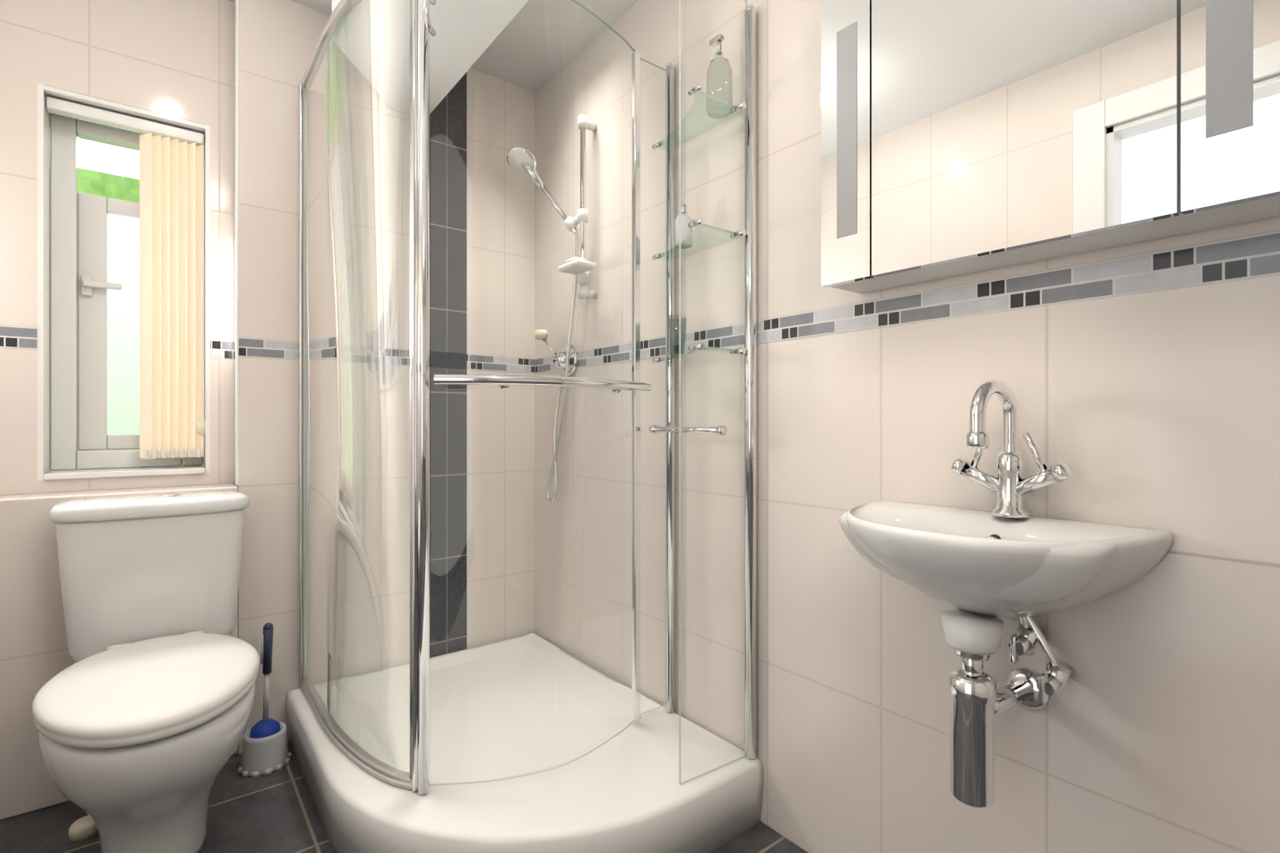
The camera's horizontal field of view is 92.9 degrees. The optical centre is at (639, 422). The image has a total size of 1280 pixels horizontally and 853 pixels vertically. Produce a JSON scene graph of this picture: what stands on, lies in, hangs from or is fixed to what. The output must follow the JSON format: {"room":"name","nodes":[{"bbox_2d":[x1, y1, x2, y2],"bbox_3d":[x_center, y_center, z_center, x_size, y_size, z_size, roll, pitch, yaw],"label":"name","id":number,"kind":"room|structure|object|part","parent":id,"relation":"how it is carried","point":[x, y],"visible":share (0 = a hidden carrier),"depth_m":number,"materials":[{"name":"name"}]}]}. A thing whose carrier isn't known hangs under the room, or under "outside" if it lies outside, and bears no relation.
{"room":"bathroom","nodes":[
{"label":"bathroom","id":0,"kind":"room"},
{"bbox_2d":[78,192,107,450],"bbox_3d":[-1.662,-0.302,1.848,0.065,0.770,0.050,0,0,-38],"label":"sash","id":1,"kind":"object","parent":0,"point":[92,212],"depth_m":1.83,"materials":[{"name":"white plastic"}]},
{"bbox_2d":[81,274,92,296],"bbox_3d":[-1.652,-0.409,1.816,0.024,0.060,0.012,0,0,-38],"label":"handle","id":2,"kind":"object","parent":1,"relation":"attached to","point":[85,291],"depth_m":1.81,"materials":[{"name":"white plastic"}]},
{"bbox_2d":[82,279,121,289],"bbox_3d":[-1.615,-0.413,1.828,0.088,0.018,0.016,0,0,-38],"label":"lever","id":3,"kind":"object","parent":2,"relation":"attached to","point":[90,284],"depth_m":1.82,"materials":[{"name":"white plastic"}]},
{"bbox_2d":[0,0,234,495],"bbox_3d":[-1.693,-0.564,1.791,0.810,1.510,0.332,0,0,-38],"label":"wall","id":4,"kind":"structure","parent":0,"point":[151,55],"depth_m":1.64,"materials":[{"name":"tile"}]},
{"bbox_2d":[37,82,49,480],"bbox_3d":[-1.653,-0.379,1.686,0.012,1.070,0.115,0,0,-38],"label":"window frame","id":5,"kind":"structure","parent":4,"relation":"in","point":[43,114],"depth_m":1.64,"materials":[{"name":"white plastic"}]},
{"bbox_2d":[49,112,78,470],"bbox_3d":[-1.681,-0.382,1.776,0.055,1.040,0.060,0,0,-38],"label":"window frame","id":6,"kind":"structure","parent":4,"relation":"in","point":[63,135],"depth_m":1.75,"materials":[{"name":"white plastic"}]},
{"bbox_3d":[-1.681,-0.382,1.776,0.055,1.040,0.060,0,0,-38],"label":"frame","id":7,"kind":"part","parent":6,"relation":"part of","materials":[{"name":"white plastic"}]},
{"bbox_2d":[75,118,142,150],"bbox_3d":[-1.562,-0.875,1.869,0.247,0.055,0.056,0,0,-38],"label":"window frame","id":8,"kind":"structure","parent":4,"relation":"in","point":[86,130],"depth_m":1.82,"materials":[{"name":"white plastic"}]},
{"bbox_2d":[45,96,203,146],"bbox_3d":[-1.500,-0.880,1.791,0.353,0.032,0.040,0,0,-38],"label":"blind headrail","id":9,"kind":"object","parent":8,"relation":"attached to","point":[54,106],"visible":0.91,"depth_m":1.76,"materials":[{"name":"white plastic"}]},
{"bbox_2d":[139,132,151,458],"bbox_3d":[-1.473,-0.377,1.813,0.050,0.966,0.002,0,0,18],"label":"louvres","id":10,"kind":"object","parent":9,"relation":"hanging from","point":[145,140],"visible":0.93,"depth_m":1.81,"materials":[{"name":"fabric"}]},
{"bbox_2d":[143,449,146,459],"bbox_3d":[-1.473,0.093,1.812,0.008,0.025,0.070,0,0,-38],"label":"weight","id":11,"kind":"object","parent":10,"relation":"attached to","point":[144,451],"visible":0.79,"depth_m":1.78,"materials":[{"name":"white plastic"}]},
{"bbox_2d":[151,135,161,458],"bbox_3d":[-1.457,-0.377,1.826,0.044,0.966,0.002,0,0,11],"label":"louvres","id":12,"kind":"object","parent":9,"relation":"hanging from","point":[156,140],"visible":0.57,"depth_m":1.82,"materials":[{"name":"fabric"}]},
{"bbox_2d":[152,449,155,458],"bbox_3d":[-1.457,0.093,1.825,0.008,0.025,0.070,0,0,-38],"label":"weight","id":13,"kind":"object","parent":12,"relation":"attached to","point":[153,450],"visible":0.79,"depth_m":1.80,"materials":[{"name":"white plastic"}]},
{"bbox_2d":[161,137,169,458],"bbox_3d":[-1.440,-0.377,1.839,0.047,0.966,0.002,0,0,15],"label":"louvres","id":14,"kind":"object","parent":9,"relation":"hanging from","point":[165,142],"visible":0.57,"depth_m":1.83,"materials":[{"name":"fabric"}]},
{"bbox_2d":[161,449,165,458],"bbox_3d":[-1.440,0.093,1.838,0.008,0.025,0.070,0,0,-38],"label":"weight","id":15,"kind":"object","parent":14,"relation":"attached to","point":[163,451],"visible":0.86,"depth_m":1.81,"materials":[{"name":"white plastic"}]},
{"bbox_2d":[169,139,178,457],"bbox_3d":[-1.423,-0.377,1.852,0.050,0.966,0.002,0,0,18],"label":"louvres","id":16,"kind":"object","parent":9,"relation":"hanging from","point":[174,144],"visible":0.57,"depth_m":1.85,"materials":[{"name":"fabric"}]},
{"bbox_2d":[170,449,173,458],"bbox_3d":[-1.424,0.093,1.851,0.008,0.025,0.070,0,0,-38],"label":"weight","id":17,"kind":"object","parent":16,"relation":"attached to","point":[171,450],"visible":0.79,"depth_m":1.82,"materials":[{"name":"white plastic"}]},
{"bbox_2d":[178,141,187,457],"bbox_3d":[-1.407,-0.377,1.865,0.044,0.966,0.002,0,0,11],"label":"louvres","id":18,"kind":"object","parent":9,"relation":"hanging from","point":[182,146],"visible":0.57,"depth_m":1.86,"materials":[{"name":"fabric"}]},
{"bbox_2d":[179,448,182,457],"bbox_3d":[-1.407,0.093,1.864,0.008,0.025,0.070,0,0,-38],"label":"weight","id":19,"kind":"object","parent":18,"relation":"attached to","point":[180,449],"visible":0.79,"depth_m":1.84,"materials":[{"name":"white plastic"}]},
{"bbox_2d":[187,143,195,457],"bbox_3d":[-1.391,-0.377,1.878,0.047,0.966,0.002,0,0,15],"label":"louvres","id":20,"kind":"object","parent":9,"relation":"hanging from","point":[191,148],"visible":0.57,"depth_m":1.87,"materials":[{"name":"fabric"}]},
{"bbox_2d":[187,448,191,457],"bbox_3d":[-1.391,0.093,1.877,0.008,0.025,0.070,0,0,-38],"label":"weight","id":21,"kind":"object","parent":20,"relation":"attached to","point":[189,450],"visible":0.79,"depth_m":1.85,"materials":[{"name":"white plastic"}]},
{"bbox_2d":[195,144,203,456],"bbox_3d":[-1.374,-0.377,1.891,0.050,0.966,0.002,0,0,18],"label":"louvres","id":22,"kind":"object","parent":9,"relation":"hanging from","point":[199,439],"visible":0.57,"depth_m":1.89,"materials":[{"name":"fabric"}]},
{"bbox_2d":[195,448,199,457],"bbox_3d":[-1.374,0.093,1.890,0.008,0.025,0.070,0,0,-38],"label":"weight","id":23,"kind":"object","parent":22,"relation":"attached to","point":[197,450],"visible":0.79,"depth_m":1.86,"materials":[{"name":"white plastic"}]},
{"bbox_2d":[201,141,202,419],"bbox_3d":[-1.348,-0.436,1.872,0.002,0.855,0.002,0,0,-38],"label":"blind cord","id":24,"kind":"object","parent":9,"relation":"hanging from","point":[201,141],"visible":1,"depth_m":1.87,"materials":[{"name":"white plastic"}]},
{"bbox_2d":[195,419,205,436],"bbox_3d":[-1.348,0.015,1.872,0.032,0.052,0.031,0,0,-38],"label":"weight","id":25,"kind":"object","parent":24,"relation":"hanging from","point":[201,425],"depth_m":1.86,"materials":[{"name":"beige plastic"}]},
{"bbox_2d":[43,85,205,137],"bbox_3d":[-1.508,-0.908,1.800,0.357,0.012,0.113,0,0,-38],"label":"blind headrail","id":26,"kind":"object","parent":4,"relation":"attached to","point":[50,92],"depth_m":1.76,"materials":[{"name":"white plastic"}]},
{"bbox_2d":[235,0,239,485],"bbox_3d":[-1.203,-0.566,1.818,0.008,1.506,0.008,0,0,-38],"label":"trim","id":27,"kind":"structure","parent":4,"relation":"attached to","point":[237,1],"depth_m":1.81,"materials":[{"name":"white plastic"}]},
{"bbox_2d":[0,483,238,820],"bbox_3d":[-1.657,0.591,1.744,0.810,0.800,0.450,0,0,-38],"label":"wall ledge","id":28,"kind":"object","parent":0,"point":[34,650],"visible":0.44,"depth_m":1.54,"materials":[{"name":"tile"}]},
{"bbox_2d":[106,434,139,449],"bbox_3d":[-1.582,0.060,1.911,0.137,0.045,0.046,0,0,-38],"label":"sash","id":29,"kind":"object","parent":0,"point":[122,442],"depth_m":1.87,"materials":[{"name":"white plastic"}]},
{"bbox_2d":[37,473,210,493],"bbox_3d":[-1.575,0.173,1.885,0.381,0.035,0.330,0,0,-38],"label":"wall","id":30,"kind":"structure","parent":0,"point":[55,486],"depth_m":1.74,"materials":[{"name":"tile"}]},
{"bbox_2d":[43,465,205,480],"bbox_3d":[-1.511,0.147,1.804,0.356,0.018,0.147,0,0,-38],"label":"sill","id":31,"kind":"structure","parent":30,"relation":"on","point":[198,469],"depth_m":1.76,"materials":[{"name":"white plastic"}]},
{"bbox_2d":[75,449,181,470],"bbox_3d":[-1.562,0.111,1.869,0.247,0.055,0.056,0,0,-38],"label":"window frame","id":32,"kind":"structure","parent":30,"relation":"in","point":[110,458],"depth_m":1.83,"materials":[{"name":"white plastic"}]},
{"bbox_2d":[106,197,139,435],"bbox_3d":[-1.582,-0.325,1.911,0.137,0.725,0.046,0,0,-38],"label":"window","id":33,"kind":"structure","parent":32,"relation":"attached to","point":[123,232],"depth_m":1.89,"materials":[{"name":"clear glass"}]},
{"bbox_3d":[-1.582,-0.664,1.911,0.137,0.045,0.046,0,0,-38],"label":"window sash","id":34,"kind":"part","parent":33,"relation":"part of","materials":[{"name":"white plastic"}]},
{"bbox_2d":[210,0,234,485],"bbox_3d":[-1.400,-0.564,2.022,0.063,1.510,0.330,0,0,-38],"label":"wall","id":35,"kind":"structure","parent":0,"point":[222,12],"depth_m":1.89,"materials":[{"name":"tile"}]},
{"bbox_2d":[181,456,203,466],"bbox_3d":[-1.444,-0.382,1.963,0.055,1.040,0.060,0,0,-38],"label":"window frame","id":36,"kind":"structure","parent":35,"relation":"in","point":[186,461],"depth_m":1.94,"materials":[{"name":"white plastic"}]},
{"bbox_3d":[-1.444,-0.382,1.963,0.055,1.040,0.060,0,0,-38],"label":"frame","id":37,"kind":"part","parent":36,"relation":"part of","materials":[{"name":"white plastic"}]},
{"bbox_2d":[203,124,210,473],"bbox_3d":[-1.363,-0.379,1.914,0.012,1.070,0.115,0,0,-38],"label":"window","id":38,"kind":"structure","parent":35,"relation":"in","point":[207,133],"depth_m":1.87,"materials":[{"name":"white plastic"}]},
{"bbox_2d":[233,0,534,754],"bbox_3d":[-0.949,-0.164,2.300,0.990,2.310,0.450,0,0,-38],"label":"wall pier","id":39,"kind":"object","parent":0,"point":[370,140],"visible":0.46,"depth_m":2.04,"materials":[{"name":"tile"}]},
{"bbox_2d":[238,337,534,372],"bbox_3d":[-0.810,-0.226,2.122,0.988,0.058,0.002,0,0,-38],"label":"tile border","id":40,"kind":"object","parent":39,"relation":"attached to","point":[254,348],"visible":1,"depth_m":2.07,"materials":[{"name":"tile"}]},
{"bbox_2d":[429,71,466,658],"bbox_3d":[-0.701,-0.164,2.208,0.150,2.310,0.002,0,0,-38],"label":"wall strip","id":41,"kind":"object","parent":39,"relation":"attached to","point":[448,121],"depth_m":2.21,"materials":[{"name":"tile"}]},
{"bbox_2d":[0,740,808,852],"bbox_3d":[-0.513,1.021,0.767,2.400,0.060,3.400,0,0,-38],"label":"floor","id":42,"kind":"structure","parent":0,"point":[276,812],"depth_m":1.50,"materials":[{"name":"tile"}]},
{"bbox_2d":[31,491,259,852],"bbox_3d":[-1.116,0.591,1.405,0.406,0.800,0.744,0,0,-38],"label":"toilet","id":43,"kind":"object","parent":42,"relation":"on","point":[156,697],"visible":1,"depth_m":1.35,"materials":[{"name":"white ceramic"}]},
{"bbox_3d":[-1.058,0.560,1.331,0.388,0.057,0.558,0,0,-38],"label":"seat lid","id":44,"kind":"part","parent":43,"relation":"part of","materials":[{"name":"white plastic"}]},
{"bbox_3d":[-1.281,0.218,1.614,0.406,0.040,0.212,0,0,-38],"label":"cistern lid","id":45,"kind":"part","parent":43,"relation":"part of","materials":[{"name":"white ceramic"}]},
{"bbox_2d":[237,622,291,778],"bbox_3d":[-1.085,0.784,1.761,0.134,0.415,0.133,0,0,-38],"label":"toilet brush","id":46,"kind":"object","parent":42,"relation":"on","point":[265,752],"visible":1,"depth_m":1.74,"materials":[{"name":"grey plastic"}]},
{"bbox_3d":[-1.080,0.796,1.757,0.017,0.151,0.026,0,0,-38],"label":"stem","id":47,"kind":"part","parent":46,"relation":"part of","materials":[{"name":"grey plastic"}]},
{"bbox_2d":[285,0,763,852],"bbox_3d":[-0.399,-0.039,1.695,0.865,2.060,1.176,0,0,-38],"label":"shower enclosure","id":48,"kind":"object","parent":42,"relation":"on","point":[520,744],"visible":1,"depth_m":1.55,"materials":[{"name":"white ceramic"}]},
{"bbox_3d":[-0.768,-1.058,1.636,0.127,0.022,0.758,0,0,-38],"label":"rail","id":49,"kind":"part","parent":48,"relation":"part of","materials":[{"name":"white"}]},
{"bbox_3d":[-0.679,-0.118,1.539,0.111,1.855,0.475,0,0,-38],"label":"glass door","id":50,"kind":"part","parent":48,"relation":"part of","materials":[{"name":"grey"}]},
{"bbox_3d":[-0.768,0.817,1.636,0.127,0.024,0.758,0,0,-38],"label":"rail","id":51,"kind":"part","parent":48,"relation":"part of","materials":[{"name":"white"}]},
{"bbox_3d":[-0.486,-0.110,1.367,0.026,1.878,0.026,0,0,-38],"label":"post round","id":52,"kind":"part","parent":48,"relation":"part of","materials":[{"name":"silver metal"}]},
{"bbox_3d":[-0.226,-0.101,1.494,0.563,1.836,0.127,0,0,-38],"label":"glass door","id":53,"kind":"part","parent":48,"relation":"part of","materials":[{"name":"grey"}]},
{"bbox_3d":[0.036,-0.100,1.713,0.098,1.818,0.007,0,0,-38],"label":"glass","id":54,"kind":"part","parent":48,"relation":"part of","materials":[{"name":"grey"}]},
{"bbox_2d":[674,203,692,248],"bbox_3d":[0.117,-0.526,1.624,0.048,0.112,0.048,0,0,-38],"label":"bottle","id":55,"kind":"object","parent":48,"relation":"on","point":[687,232],"depth_m":1.61,"materials":[{"name":"clear glass"}]},
{"bbox_3d":[0.103,-0.174,1.580,0.165,0.008,0.279,0,0,-38],"label":"shelf glass","id":56,"kind":"part","parent":48,"relation":"part of","materials":[{"name":"clear glass"}]},
{"bbox_3d":[0.177,-0.111,1.449,0.210,1.876,0.018,0,0,-38],"label":"glass","id":57,"kind":"part","parent":48,"relation":"part of","materials":[{"name":"grey"}]},
{"bbox_2d":[706,33,732,118],"bbox_3d":[0.201,-0.880,1.538,0.066,0.194,0.066,0,0,-38],"label":"bottle","id":58,"kind":"object","parent":48,"relation":"on","point":[717,40],"depth_m":1.53,"materials":[{"name":"clear glass"}]},
{"bbox_2d":[227,0,638,92],"bbox_3d":[-0.317,-1.349,0.921,1.900,0.060,3.400,0,0,-38],"label":"ceiling","id":59,"kind":"structure","parent":0,"point":[544,36],"depth_m":2.08,"materials":[{"name":"white paint"}]},
{"bbox_2d":[331,0,528,114],"bbox_3d":[-0.626,-1.197,1.690,0.364,0.244,0.901,0,0,-38],"label":"ceiling bulkhead","id":60,"kind":"object","parent":59,"relation":"attached to","point":[374,37],"depth_m":1.71,"materials":[{"name":"white paint"}]},
{"bbox_2d":[534,0,1279,852],"bbox_3d":[0.390,-0.164,1.477,0.102,2.310,3.400,0,0,-38],"label":"wall","id":61,"kind":"structure","parent":0,"point":[1162,408],"depth_m":1.27,"materials":[{"name":"tile"}]},
{"bbox_2d":[507,114,596,503],"bbox_3d":[-0.309,-0.372,2.076,0.254,1.328,0.360,0,0,-38],"label":"shower rail","id":62,"kind":"object","parent":61,"relation":"attached to","point":[520,160],"visible":0.99,"depth_m":2.06,"materials":[{"name":"silver metal"}]},
{"bbox_3d":[-0.363,-0.322,2.229,0.052,0.040,0.052,0,0,-38],"label":"valve knob","id":63,"kind":"part","parent":62,"relation":"part of","materials":[{"name":"beige"}]},
{"bbox_3d":[-0.329,-0.275,2.211,0.038,0.084,0.071,0,0,-38],"label":"valve lever","id":64,"kind":"part","parent":62,"relation":"part of","materials":[{"name":"silver metal"}]},
{"bbox_3d":[-0.278,-0.227,2.200,0.052,0.116,0.116,0,0,-38],"label":"valve plate","id":65,"kind":"part","parent":62,"relation":"part of","materials":[{"name":"silver metal"}]},
{"bbox_2d":[563,216,577,231],"bbox_3d":[-0.237,-0.677,2.075,0.048,0.049,0.044,0,0,-38],"label":"bracket","id":66,"kind":"object","parent":62,"relation":"on","point":[570,224],"depth_m":2.06,"materials":[{"name":"white plastic"}]},
{"bbox_2d":[839,380,1173,809],"bbox_3d":[0.523,0.261,0.979,0.310,0.660,0.464,0,0,-38],"label":"basin","id":67,"kind":"object","parent":61,"relation":"attached to","point":[1006,561],"visible":1,"depth_m":0.94,"materials":[{"name":"white ceramic"}]},
{"bbox_2d":[948,666,997,809],"bbox_3d":[0.522,0.491,0.957,0.068,0.200,0.068,0,0,-38],"label":"trap","id":68,"kind":"object","parent":67,"relation":"on","point":[973,691],"depth_m":0.93,"materials":[{"name":"silver metal"}]},
{"bbox_2d":[951,380,1072,518],"bbox_3d":[0.578,0.043,0.989,0.167,0.226,0.182,0,0,-38],"label":"tap","id":69,"kind":"object","parent":67,"relation":"on","point":[1010,486],"depth_m":1.01,"materials":[{"name":"silver metal"}]},
{"bbox_2d":[994,680,1034,715],"bbox_3d":[0.593,0.456,1.000,0.169,0.032,0.052,0,0,-38],"label":"valve","id":70,"kind":"object","parent":67,"relation":"attached to","point":[1014,693],"depth_m":1.01,"materials":[{"name":"silver metal"}]},
{"bbox_2d":[820,0,1279,293],"bbox_3d":[0.772,-0.650,0.797,0.135,0.757,1.160,0,0,-38],"label":"upper cabinet","id":71,"kind":"object","parent":61,"relation":"attached to","point":[958,137],"visible":1,"depth_m":0.93,"materials":[{"name":"silver"}]},
{"bbox_3d":[0.401,-0.650,1.176,0.018,0.757,0.106,0,0,-38],"label":"door","id":72,"kind":"part","parent":71,"relation":"part of","materials":[{"name":"white mirror"}]},
{"bbox_3d":[0.569,-0.650,0.962,0.018,0.757,0.430,0,0,-38],"label":"door","id":73,"kind":"part","parent":71,"relation":"part of","materials":[{"name":"white mirror"}]},
{"bbox_3d":[0.833,-0.650,0.626,0.018,0.757,0.416,0,0,-38],"label":"door","id":74,"kind":"part","parent":71,"relation":"part of","materials":[{"name":"white mirror"}]},
{"label":"outside","id":75,"kind":"structure","parent":0,"visible":0},
{"bbox_2d":[78,137,139,179],"bbox_3d":[-1.862,-0.479,2.251,1.181,1.870,0.010,0,0,-38],"label":"sky","id":76,"kind":"structure","parent":75,"point":[92,156],"depth_m":2.20,"materials":[{"name":"white"}]},
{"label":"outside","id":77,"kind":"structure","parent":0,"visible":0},
{"bbox_2d":[74,167,203,470],"bbox_3d":[-1.849,-0.219,2.235,1.181,1.350,0.010,0,0,-38],"label":"hedge","id":78,"kind":"object","parent":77,"point":[94,182],"depth_m":2.18,"materials":[{"name":"green plant"}]}
]}

